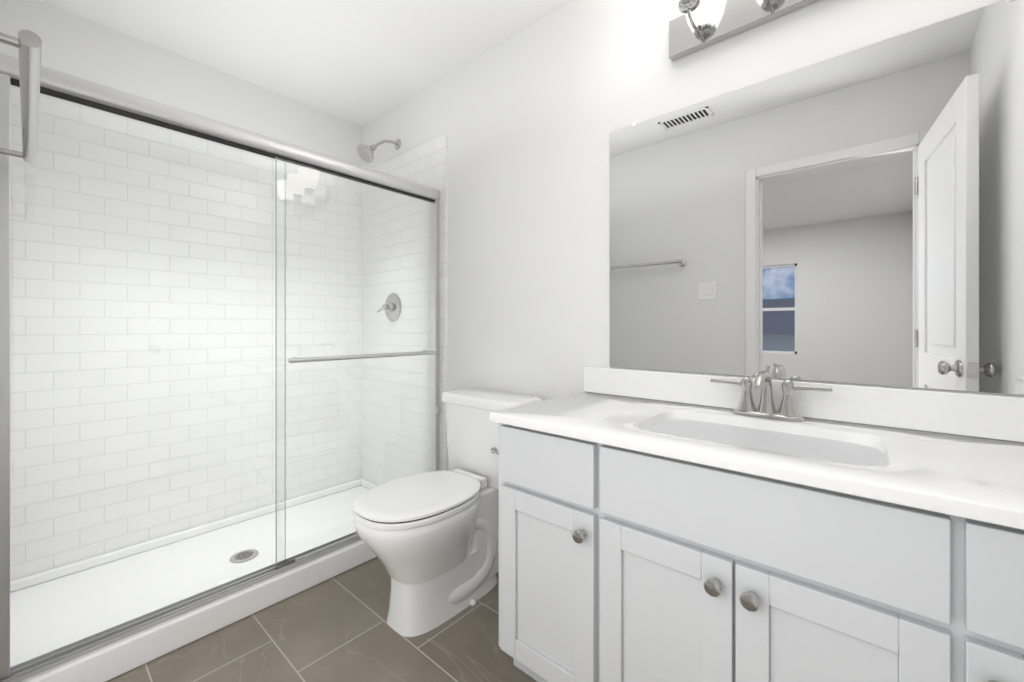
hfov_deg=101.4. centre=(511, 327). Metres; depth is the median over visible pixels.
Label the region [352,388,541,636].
toilet
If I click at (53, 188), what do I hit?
tile
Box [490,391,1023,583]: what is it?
countertop
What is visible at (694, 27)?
sconce
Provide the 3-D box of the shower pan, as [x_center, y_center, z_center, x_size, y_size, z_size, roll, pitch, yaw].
[-1.190,1.028,1.944,0.825,0.100,1.530,0,0,41]
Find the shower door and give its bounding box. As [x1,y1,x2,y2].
[0,53,439,681]
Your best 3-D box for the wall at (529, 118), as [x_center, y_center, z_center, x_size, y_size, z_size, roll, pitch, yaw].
[0.142,-0.132,1.880,3.140,2.420,0.100,0,0,41]
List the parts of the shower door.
glass, glass, handle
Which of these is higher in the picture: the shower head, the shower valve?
the shower head
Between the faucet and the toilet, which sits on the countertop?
the faucet
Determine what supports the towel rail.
attached to the wall
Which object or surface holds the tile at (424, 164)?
attached to the wall at (529, 118)
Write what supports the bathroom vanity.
on the floor
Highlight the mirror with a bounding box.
[610,0,1023,394]
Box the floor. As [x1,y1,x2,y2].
[107,557,536,681]
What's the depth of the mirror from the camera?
1.14 m
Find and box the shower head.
[357,139,400,162]
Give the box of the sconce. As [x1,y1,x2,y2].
[669,0,819,61]
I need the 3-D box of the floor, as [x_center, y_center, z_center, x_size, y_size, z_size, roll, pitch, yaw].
[-0.437,1.103,1.214,2.940,0.050,1.665,0,0,41]
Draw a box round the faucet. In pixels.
[710,365,832,421]
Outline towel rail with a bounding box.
[0,30,41,163]
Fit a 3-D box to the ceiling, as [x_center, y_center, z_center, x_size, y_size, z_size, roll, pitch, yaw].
[-0.404,-1.372,1.252,3.140,0.060,1.765,0,0,41]
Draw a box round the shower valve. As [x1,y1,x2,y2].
[377,293,400,320]
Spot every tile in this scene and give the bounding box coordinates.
[10,82,361,580]
[362,133,446,484]
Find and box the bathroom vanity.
[490,365,1023,681]
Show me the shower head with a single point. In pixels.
(365, 153)
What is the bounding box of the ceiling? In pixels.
[39,0,571,126]
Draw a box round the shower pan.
[10,478,376,681]
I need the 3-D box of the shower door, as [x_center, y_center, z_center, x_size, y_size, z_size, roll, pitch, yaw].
[-0.900,0.115,1.693,0.096,1.723,1.530,0,0,41]
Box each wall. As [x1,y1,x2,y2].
[0,0,362,165]
[363,0,1023,470]
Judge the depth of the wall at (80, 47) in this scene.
2.04 m

